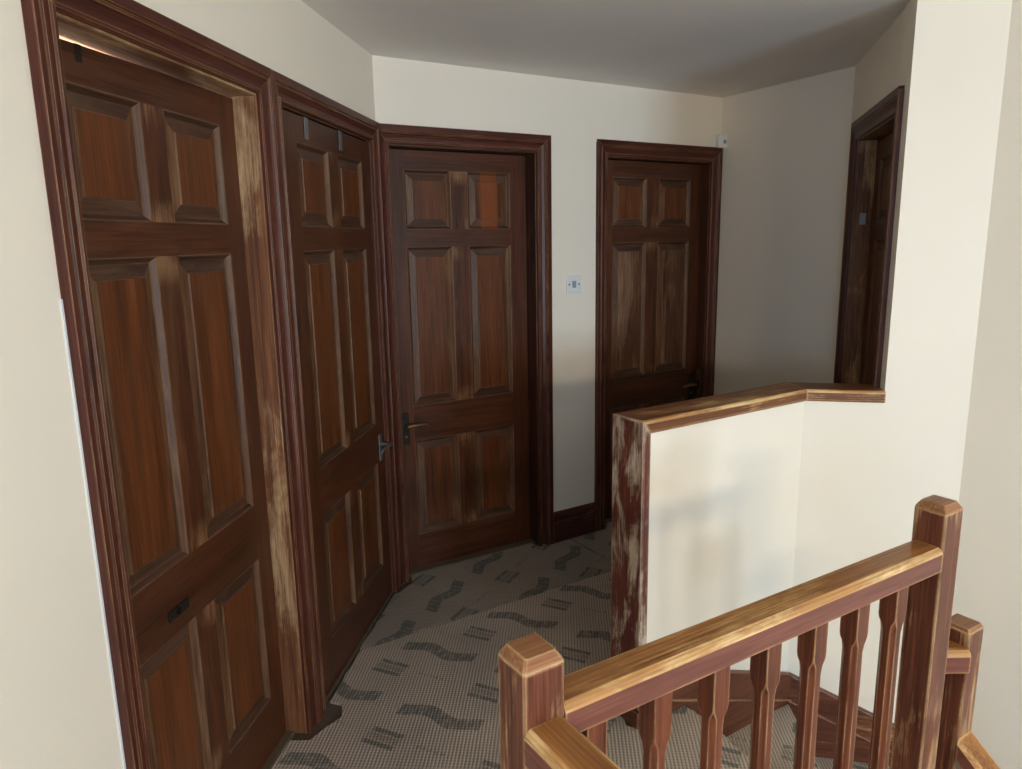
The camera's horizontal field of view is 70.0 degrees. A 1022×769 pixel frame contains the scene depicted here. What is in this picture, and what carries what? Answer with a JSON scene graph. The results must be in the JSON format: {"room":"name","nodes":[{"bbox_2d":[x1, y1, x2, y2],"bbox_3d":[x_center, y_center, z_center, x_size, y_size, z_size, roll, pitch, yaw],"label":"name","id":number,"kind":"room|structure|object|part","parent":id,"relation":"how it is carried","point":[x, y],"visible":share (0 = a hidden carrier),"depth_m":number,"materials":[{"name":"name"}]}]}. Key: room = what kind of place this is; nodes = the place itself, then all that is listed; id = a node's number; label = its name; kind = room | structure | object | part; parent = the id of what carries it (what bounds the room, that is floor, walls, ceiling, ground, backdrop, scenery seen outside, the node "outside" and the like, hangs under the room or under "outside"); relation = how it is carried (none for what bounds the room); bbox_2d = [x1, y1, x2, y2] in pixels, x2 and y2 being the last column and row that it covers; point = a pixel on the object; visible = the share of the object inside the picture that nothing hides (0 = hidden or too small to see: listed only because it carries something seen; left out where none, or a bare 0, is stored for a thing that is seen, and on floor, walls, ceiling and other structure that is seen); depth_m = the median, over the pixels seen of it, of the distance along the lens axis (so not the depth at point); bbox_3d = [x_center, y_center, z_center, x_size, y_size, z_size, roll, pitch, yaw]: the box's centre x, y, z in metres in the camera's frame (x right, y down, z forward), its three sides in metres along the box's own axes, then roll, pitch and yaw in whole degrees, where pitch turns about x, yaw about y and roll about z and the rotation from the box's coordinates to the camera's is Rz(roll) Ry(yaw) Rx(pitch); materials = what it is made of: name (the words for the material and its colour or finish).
{"room":"stair landing","nodes":[
{"label":"stair landing","id":0,"kind":"room"},
{"bbox_2d":[0,0,374,768],"bbox_3d":[-1.066,0.486,-0.217,0.121,2.323,7.106,1,11,8],"label":"wall","id":1,"kind":"structure","parent":0,"point":[57,707],"depth_m":1.26,"materials":[{"name":"beige paint"}]},
{"bbox_2d":[20,0,320,768],"bbox_3d":[-0.779,0.209,1.812,0.140,2.047,0.884,1,11,8],"label":"door","id":2,"kind":"structure","parent":1,"relation":"in","point":[159,154],"depth_m":1.76,"materials":[{"name":"brown wood"}]},
{"bbox_2d":[73,43,82,62],"bbox_3d":[-0.857,-0.643,1.418,0.040,0.033,0.016,1,11,8],"label":"hook","id":3,"kind":"object","parent":2,"relation":"attached to","point":[78,51],"visible":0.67,"depth_m":1.41,"materials":[{"name":"metal"}]},
{"bbox_3d":[-0.774,0.289,1.411,0.022,2.029,0.066,1,11,8],"label":"casing leg","id":4,"kind":"part","parent":2,"relation":"part of","materials":[{"name":"brown wood"}]},
{"bbox_3d":[-0.845,-0.470,1.509,0.030,0.257,0.250,1,11,8],"label":"panel","id":5,"kind":"part","parent":2,"relation":"part of","materials":[{"name":"brown wood"}]},
{"bbox_3d":[-0.836,0.088,1.619,0.030,0.727,0.250,1,11,8],"label":"panel","id":6,"kind":"part","parent":2,"relation":"part of","materials":[{"name":"brown wood"}]},
{"bbox_3d":[-0.823,0.835,1.767,0.030,0.463,0.250,1,11,8],"label":"panel","id":7,"kind":"part","parent":2,"relation":"part of","materials":[{"name":"brown wood"}]},
{"bbox_3d":[-0.803,0.545,1.766,0.005,0.026,0.082,1,11,8],"label":"lock plate","id":8,"kind":"part","parent":2,"relation":"part of","materials":[{"name":"metal"}]},
{"bbox_3d":[-0.801,-0.535,1.836,0.030,0.257,0.250,1,11,8],"label":"panel","id":9,"kind":"part","parent":2,"relation":"part of","materials":[{"name":"brown wood"}]},
{"bbox_3d":[-0.791,0.023,1.946,0.030,0.727,0.250,1,11,8],"label":"panel","id":10,"kind":"part","parent":2,"relation":"part of","materials":[{"name":"brown wood"}]},
{"bbox_3d":[-0.778,0.769,2.094,0.030,0.463,0.250,1,11,8],"label":"panel","id":11,"kind":"part","parent":2,"relation":"part of","materials":[{"name":"brown wood"}]},
{"bbox_3d":[-0.666,0.133,2.205,0.022,2.025,0.062,1,11,8],"label":"casing leg","id":12,"kind":"part","parent":2,"relation":"part of","materials":[{"name":"brown wood"}]},
{"bbox_2d":[271,69,402,719],"bbox_3d":[-0.642,0.027,2.718,0.167,2.049,0.991,1,11,8],"label":"door","id":13,"kind":"structure","parent":1,"relation":"in","point":[332,199],"depth_m":2.65,"materials":[{"name":"brown wood"}]},
{"bbox_3d":[-0.657,0.112,2.267,0.022,2.041,0.078,1,11,8],"label":"casing leg","id":14,"kind":"part","parent":13,"relation":"part of","materials":[{"name":"brown wood"}]},
{"bbox_2d":[303,117,308,139],"bbox_3d":[-0.671,-0.817,2.331,0.040,0.068,0.030,1,11,8],"label":"hook","id":15,"kind":"object","parent":13,"relation":"attached to","point":[306,131],"visible":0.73,"depth_m":2.33,"materials":[{"name":"metal"}]},
{"bbox_3d":[-0.660,-0.652,2.415,0.030,0.257,0.260,1,11,8],"label":"panel","id":16,"kind":"part","parent":13,"relation":"part of","materials":[{"name":"brown wood"}]},
{"bbox_3d":[-0.651,-0.094,2.525,0.030,0.727,0.260,1,11,8],"label":"panel","id":17,"kind":"part","parent":13,"relation":"part of","materials":[{"name":"brown wood"}]},
{"bbox_2d":[336,130,342,150],"bbox_3d":[-0.632,-0.875,2.624,0.040,0.068,0.030,1,11,8],"label":"hook","id":18,"kind":"object","parent":13,"relation":"attached to","point":[339,132],"visible":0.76,"depth_m":2.62,"materials":[{"name":"metal"}]},
{"bbox_3d":[-0.638,0.652,2.672,0.030,0.463,0.260,1,11,8],"label":"panel","id":19,"kind":"part","parent":13,"relation":"part of","materials":[{"name":"brown wood"}]},
{"bbox_3d":[-0.615,-0.720,2.751,0.030,0.257,0.260,1,11,8],"label":"panel","id":20,"kind":"part","parent":13,"relation":"part of","materials":[{"name":"brown wood"}]},
{"bbox_3d":[-0.605,-0.161,2.862,0.030,0.727,0.260,1,11,8],"label":"panel","id":21,"kind":"part","parent":13,"relation":"part of","materials":[{"name":"brown wood"}]},
{"bbox_3d":[-0.592,0.585,3.009,0.030,0.463,0.260,1,11,8],"label":"panel","id":22,"kind":"part","parent":13,"relation":"part of","materials":[{"name":"brown wood"}]},
{"bbox_3d":[-0.556,0.268,3.118,0.006,0.115,0.038,1,11,8],"label":"handle","id":23,"kind":"part","parent":13,"relation":"part of","materials":[{"name":"silver metal"}]},
{"bbox_3d":[-0.537,0.263,3.072,0.049,0.019,0.101,1,11,8],"label":"lever","id":24,"kind":"part","parent":13,"relation":"part of","materials":[{"name":"metal"}]},
{"bbox_3d":[-0.536,-0.065,3.156,0.022,2.039,0.076,1,11,8],"label":"casing leg","id":25,"kind":"part","parent":13,"relation":"part of","materials":[{"name":"brown wood"}]},
{"bbox_2d":[292,528,634,739],"bbox_3d":[0.353,1.608,0.564,3.843,0.252,8.119,-1,11,0],"label":"floor","id":26,"kind":"structure","parent":0,"point":[333,712],"depth_m":2.48,"materials":[{"name":"grey carpet"}]},
{"bbox_2d":[360,539,610,649],"bbox_3d":[-0.158,0.924,3.399,1.319,0.008,0.491,-8,13,-31],"label":"carpet","id":27,"kind":"object","parent":26,"relation":"on","point":[446,594],"visible":0.97,"depth_m":3.38,"materials":[{"name":"grey carpet"}]},
{"bbox_2d":[272,571,749,768],"bbox_3d":[0.354,1.574,0.065,3.561,0.008,6.991,-1,11,0],"label":"carpet","id":28,"kind":"object","parent":26,"relation":"on","point":[428,698],"visible":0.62,"depth_m":2.55,"materials":[{"name":"grey carpet"}]},
{"bbox_2d":[498,633,563,768],"bbox_3d":[0.037,0.868,1.135,0.070,1.013,0.070,-8,13,-31],"label":"newel post","id":29,"kind":"object","parent":26,"relation":"on","point":[531,670],"visible":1,"depth_m":1.02,"materials":[{"name":"brown wood"}]},
{"bbox_2d":[524,716,620,768],"bbox_3d":[0.475,0.627,0.367,0.072,0.058,1.600,-8,13,-31],"label":"handrail","id":30,"kind":"object","parent":29,"relation":"attached to","point":[555,743],"visible":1,"depth_m":0.98,"materials":[{"name":"brown wood"}]},
{"bbox_2d":[564,540,942,731],"bbox_3d":[0.485,0.429,1.340,1.005,0.070,0.072,-8,13,-31],"label":"handrail","id":31,"kind":"object","parent":29,"relation":"attached to","point":[595,694],"visible":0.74,"depth_m":1.25,"materials":[{"name":"brown wood"}]},
{"bbox_2d":[572,521,611,561],"bbox_3d":[1.101,0.869,3.569,1.024,0.008,1.503,-7,13,-30],"label":"carpet","id":32,"kind":"object","parent":26,"relation":"on","point":[599,542],"visible":0.19,"depth_m":3.83,"materials":[{"name":"grey carpet"}]},
{"bbox_2d":[685,704,889,768],"bbox_3d":[1.469,1.920,2.157,1.097,1.534,1.932,-10,14,-39],"label":"staircase","id":33,"kind":"structure","parent":26,"relation":"attached to","point":[784,721],"depth_m":2.63,"materials":[{"name":"grey carpet"}]},
{"bbox_2d":[890,495,962,768],"bbox_3d":[0.948,0.841,1.713,0.070,1.199,0.070,-8,13,-31],"label":"newel post","id":34,"kind":"object","parent":33,"relation":"on","point":[937,521],"visible":1,"depth_m":1.64,"materials":[{"name":"brown wood"}]},
{"bbox_2d":[935,613,983,768],"bbox_3d":[1.092,1.094,1.853,0.066,1.075,0.066,-8,13,-31],"label":"newel post","id":35,"kind":"object","parent":33,"relation":"on","point":[959,692],"visible":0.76,"depth_m":1.76,"materials":[{"name":"brown wood"}]},
{"bbox_2d":[945,640,970,673],"bbox_3d":[1.017,0.644,1.735,0.106,0.058,0.072,-1,11,0],"label":"handrail","id":36,"kind":"object","parent":35,"relation":"attached to","point":[958,655],"visible":0.34,"depth_m":1.70,"materials":[{"name":"brown wood"}]},
{"bbox_2d":[955,731,999,768],"bbox_3d":[1.516,1.585,1.274,0.072,1.258,1.500,-8,13,-31],"label":"handrail","id":37,"kind":"object","parent":35,"relation":"attached to","point":[970,753],"visible":1,"depth_m":1.75,"materials":[{"name":"brown wood"}]},
{"bbox_3d":[0.499,1.260,1.504,1.005,0.045,0.060,-8,13,-31],"label":"base rail","id":38,"kind":"object","parent":26,"relation":"on","visible":0},
{"bbox_2d":[581,721,606,755],"bbox_3d":[0.128,0.896,1.198,0.039,0.800,0.039,-8,13,-31],"label":"baluster","id":39,"kind":"object","parent":38,"relation":"on","point":[597,734],"visible":0.07,"depth_m":1.11,"materials":[{"name":"brown wood"}]},
{"bbox_2d":[638,692,671,768],"bbox_3d":[0.243,0.880,1.269,0.039,0.800,0.039,-8,13,-31],"label":"baluster","id":40,"kind":"object","parent":38,"relation":"on","point":[655,716],"visible":0.84,"depth_m":1.19,"materials":[{"name":"brown wood"}]},
{"bbox_2d":[697,666,729,768],"bbox_3d":[0.359,0.864,1.341,0.039,0.800,0.039,-8,13,-31],"label":"baluster","id":41,"kind":"object","parent":38,"relation":"on","point":[713,689],"visible":0.84,"depth_m":1.27,"materials":[{"name":"brown wood"}]},
{"bbox_2d":[749,643,781,768],"bbox_3d":[0.475,0.848,1.412,0.039,0.800,0.039,-8,13,-31],"label":"baluster","id":42,"kind":"object","parent":38,"relation":"on","point":[765,666],"visible":0.84,"depth_m":1.35,"materials":[{"name":"brown wood"}]},
{"bbox_2d":[793,622,828,768],"bbox_3d":[0.591,0.832,1.483,0.039,0.800,0.039,-8,13,-31],"label":"baluster","id":43,"kind":"object","parent":38,"relation":"on","point":[812,644],"visible":0.84,"depth_m":1.42,"materials":[{"name":"brown wood"}]},
{"bbox_2d":[833,603,870,768],"bbox_3d":[0.706,0.816,1.554,0.039,0.800,0.039,-8,13,-31],"label":"baluster","id":44,"kind":"object","parent":38,"relation":"on","point":[854,625],"visible":0.85,"depth_m":1.50,"materials":[{"name":"brown wood"}]},
{"bbox_2d":[868,587,907,768],"bbox_3d":[0.822,0.800,1.625,0.039,0.800,0.039,-8,13,-31],"label":"baluster","id":45,"kind":"object","parent":38,"relation":"on","point":[892,608],"visible":0.85,"depth_m":1.58,"materials":[{"name":"brown wood"}]},
{"bbox_2d":[372,55,722,583],"bbox_3d":[0.286,-0.320,3.748,2.062,2.323,0.120,-8,13,-31],"label":"wall","id":46,"kind":"structure","parent":0,"point":[575,114],"depth_m":3.60,"materials":[{"name":"beige paint"}]},
{"bbox_2d":[380,123,553,582],"bbox_3d":[-0.203,-0.130,3.479,0.860,2.047,0.168,-8,13,-31],"label":"door","id":47,"kind":"structure","parent":46,"relation":"in","point":[468,213],"depth_m":3.49,"materials":[{"name":"brown wood"}]},
{"bbox_3d":[-0.512,-0.060,3.212,0.044,2.007,0.020,-8,13,-31],"label":"casing leg","id":48,"kind":"part","parent":47,"relation":"part of","materials":[{"name":"brown wood"}]},
{"bbox_3d":[-0.489,0.207,3.380,0.038,0.150,0.006,-8,13,-31],"label":"handle","id":49,"kind":"part","parent":47,"relation":"part of","materials":[{"name":"metal"}]},
{"bbox_3d":[-0.437,0.188,3.378,0.108,0.019,0.049,-8,13,-31],"label":"lever","id":50,"kind":"part","parent":47,"relation":"part of","materials":[{"name":"gold metal"}]},
{"bbox_3d":[-0.379,-0.828,3.278,0.228,0.257,0.030,-8,13,-31],"label":"panel","id":51,"kind":"part","parent":47,"relation":"part of","materials":[{"name":"brown wood"}]},
{"bbox_3d":[-0.369,-0.269,3.388,0.228,0.727,0.030,-8,13,-31],"label":"panel","id":52,"kind":"part","parent":47,"relation":"part of","materials":[{"name":"brown wood"}]},
{"bbox_3d":[-0.356,0.477,3.536,0.228,0.463,0.030,-8,13,-31],"label":"panel","id":53,"kind":"part","parent":47,"relation":"part of","materials":[{"name":"brown wood"}]},
{"bbox_3d":[-0.111,-0.864,3.439,0.228,0.257,0.030,-8,13,-31],"label":"panel","id":54,"kind":"part","parent":47,"relation":"part of","materials":[{"name":"orange wood"}]},
{"bbox_3d":[-0.101,-0.306,3.549,0.228,0.727,0.030,-8,13,-31],"label":"panel","id":55,"kind":"part","parent":47,"relation":"part of","materials":[{"name":"brown wood"}]},
{"bbox_3d":[-0.088,0.441,3.697,0.228,0.463,0.030,-8,13,-31],"label":"panel","id":56,"kind":"part","parent":47,"relation":"part of","materials":[{"name":"brown wood"}]},
{"bbox_3d":[0.170,-0.167,3.619,0.074,2.037,0.022,-8,13,-31],"label":"casing leg","id":57,"kind":"part","parent":47,"relation":"part of","materials":[{"name":"brown wood"}]},
{"bbox_2d":[566,275,580,292],"bbox_3d":[0.314,-0.501,3.653,0.086,0.086,0.013,-8,13,-31],"label":"light switch","id":58,"kind":"object","parent":46,"relation":"attached to","point":[573,283],"visible":1,"depth_m":3.65,"materials":[{"name":"white plastic"}]},
{"bbox_2d":[553,502,595,542],"bbox_3d":[0.337,0.735,3.895,0.280,0.163,0.018,-8,13,-31],"label":"baseboard","id":59,"kind":"structure","parent":46,"relation":"attached to","point":[580,520],"depth_m":3.89,"materials":[{"name":"brown wood"}]},
{"bbox_2d":[594,139,722,530],"bbox_3d":[0.778,-0.262,4.059,0.866,2.047,0.149,-8,13,-31],"label":"door","id":60,"kind":"structure","parent":46,"relation":"in","point":[658,205],"depth_m":4.01,"materials":[{"name":"brown wood"}]},
{"bbox_3d":[0.471,-0.204,3.801,0.066,2.029,0.022,-8,13,-31],"label":"casing leg","id":61,"kind":"part","parent":60,"relation":"part of","materials":[{"name":"brown wood"}]},
{"bbox_3d":[0.641,0.346,4.113,0.234,0.463,0.030,-8,13,-31],"label":"panel","id":62,"kind":"part","parent":60,"relation":"part of","materials":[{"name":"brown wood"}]},
{"bbox_3d":[0.628,-0.401,3.966,0.234,0.727,0.030,-8,13,-31],"label":"panel","id":63,"kind":"part","parent":60,"relation":"part of","materials":[{"name":"brown wood"}]},
{"bbox_3d":[0.618,-0.959,3.856,0.234,0.257,0.030,-8,13,-31],"label":"panel","id":64,"kind":"part","parent":60,"relation":"part of","materials":[{"name":"brown wood"}]},
{"bbox_3d":[0.913,0.309,4.277,0.234,0.463,0.030,-8,13,-31],"label":"panel","id":65,"kind":"part","parent":60,"relation":"part of","materials":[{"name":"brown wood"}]},
{"bbox_3d":[0.900,-0.438,4.130,0.234,0.727,0.030,-8,13,-31],"label":"panel","id":66,"kind":"part","parent":60,"relation":"part of","materials":[{"name":"brown wood"}]},
{"bbox_3d":[0.890,-0.996,4.019,0.234,0.257,0.030,-8,13,-31],"label":"panel","id":67,"kind":"part","parent":60,"relation":"part of","materials":[{"name":"brown wood"}]},
{"bbox_3d":[1.053,0.013,4.289,0.038,0.150,0.006,-8,13,-31],"label":"handle","id":68,"kind":"part","parent":60,"relation":"part of","materials":[{"name":"black metal"}]},
{"bbox_3d":[1.030,0.004,4.242,0.103,0.019,0.049,-8,13,-31],"label":"lever","id":69,"kind":"part","parent":60,"relation":"part of","materials":[{"name":"gold metal"}]},
{"bbox_3d":[1.152,-0.297,4.211,0.066,2.029,0.022,-8,13,-31],"label":"casing leg","id":70,"kind":"part","parent":60,"relation":"part of","materials":[{"name":"brown wood"}]},
{"bbox_2d":[301,0,909,97],"bbox_3d":[2.136,-0.836,-0.056,8.700,0.100,10.200,-1,11,0],"label":"ceiling","id":71,"kind":"structure","parent":0,"point":[714,48],"depth_m":2.73,"materials":[{"name":"paint"}]},
{"bbox_2d":[647,401,883,703],"bbox_3d":[0.864,1.883,2.875,1.045,3.678,0.269,-5,12,-21],"label":"wall","id":72,"kind":"structure","parent":0,"point":[744,509],"depth_m":2.57,"materials":[{"name":"beige paint"}]},
{"bbox_2d":[610,414,650,728],"bbox_3d":[0.375,0.601,2.339,0.050,1.019,0.165,-8,13,-32],"label":"board","id":73,"kind":"object","parent":72,"relation":"attached to","point":[631,447],"visible":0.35,"depth_m":2.30,"materials":[{"name":"brown wood"}]},
{"bbox_2d":[615,382,806,432],"bbox_3d":[0.711,0.071,2.465,0.841,0.042,0.143,-8,13,-32],"label":"wall cap","id":74,"kind":"object","parent":72,"relation":"on","point":[669,416],"visible":0.91,"depth_m":2.40,"materials":[{"name":"brown wood"}]},
{"bbox_2d":[672,670,791,736],"bbox_3d":[0.761,1.211,2.622,0.748,0.688,0.034,-8,13,-32],"label":"baseboard","id":75,"kind":"structure","parent":72,"relation":"attached to","point":[738,715],"depth_m":2.64,"materials":[{"name":"brown wood"}]},
{"bbox_2d":[786,382,885,402],"bbox_3d":[1.166,0.027,2.646,0.316,0.042,0.143,1,11,12],"label":"wall cap","id":76,"kind":"object","parent":72,"relation":"on","point":[829,392],"visible":0.78,"depth_m":2.58,"materials":[{"name":"brown wood"}]},
{"bbox_2d":[714,66,855,394],"bbox_3d":[1.433,-0.368,3.887,0.120,2.323,0.833,-7,13,-28],"label":"wall","id":77,"kind":"structure","parent":0,"point":[785,162],"depth_m":3.74,"materials":[{"name":"beige paint"}]},
{"bbox_2d":[716,134,726,147],"bbox_3d":[1.165,-1.335,4.008,0.072,0.072,0.035,-5,12,-19],"label":"sensor","id":78,"kind":"object","parent":77,"relation":"attached to","point":[721,139],"visible":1,"depth_m":3.99,"materials":[{"name":"white plastic"}]},
{"bbox_2d":[852,9,904,122],"bbox_3d":[1.513,-0.199,3.025,0.140,2.323,1.045,2,12,15],"label":"wall","id":79,"kind":"structure","parent":0,"point":[877,74],"depth_m":2.81,"materials":[{"name":"beige paint"}]},
{"bbox_2d":[833,85,904,386],"bbox_3d":[1.491,-0.065,2.999,0.164,2.047,0.850,2,12,15],"label":"door","id":80,"kind":"structure","parent":79,"relation":"in","point":[875,138],"depth_m":3.18,"materials":[{"name":"brown wood"}]},
{"bbox_3d":[1.523,-0.141,3.388,0.022,2.029,0.066,2,12,15],"label":"casing leg","id":81,"kind":"part","parent":80,"relation":"part of","materials":[{"name":"brown wood"}]},
{"bbox_3d":[1.557,-0.247,3.106,0.030,0.727,0.220,2,12,15],"label":"panel","id":82,"kind":"part","parent":80,"relation":"part of","materials":[{"name":"brown wood"}]},
{"bbox_3d":[1.547,-0.805,2.995,0.030,0.257,0.220,2,12,15],"label":"panel","id":83,"kind":"part","parent":80,"relation":"part of","materials":[{"name":"brown wood"}]},
{"bbox_3d":[1.322,0.009,2.646,0.022,2.029,0.066,2,12,15],"label":"casing leg","id":84,"kind":"part","parent":80,"relation":"part of","materials":[{"name":"brown wood"}]},
{"bbox_2d":[858,0,1011,722],"bbox_3d":[1.529,1.209,2.812,0.383,5.003,0.130,1,11,12],"label":"wall","id":85,"kind":"structure","parent":0,"point":[954,52],"depth_m":2.44,"materials":[{"name":"beige paint"}]},
{"bbox_2d":[788,672,893,764],"bbox_3d":[1.341,1.472,2.822,0.542,0.718,0.034,1,11,12],"label":"baseboard","id":86,"kind":"structure","parent":85,"relation":"attached to","point":[828,701],"depth_m":2.80,"materials":[{"name":"brown wood"}]},
{"bbox_2d":[952,0,1021,768],"bbox_3d":[3.317,1.572,0.816,0.121,5.003,5.230,-10,14,-39],"label":"wall","id":87,"kind":"structure","parent":0,"point":[988,582],"depth_m":2.47,"materials":[{"name":"beige paint"}]}
]}

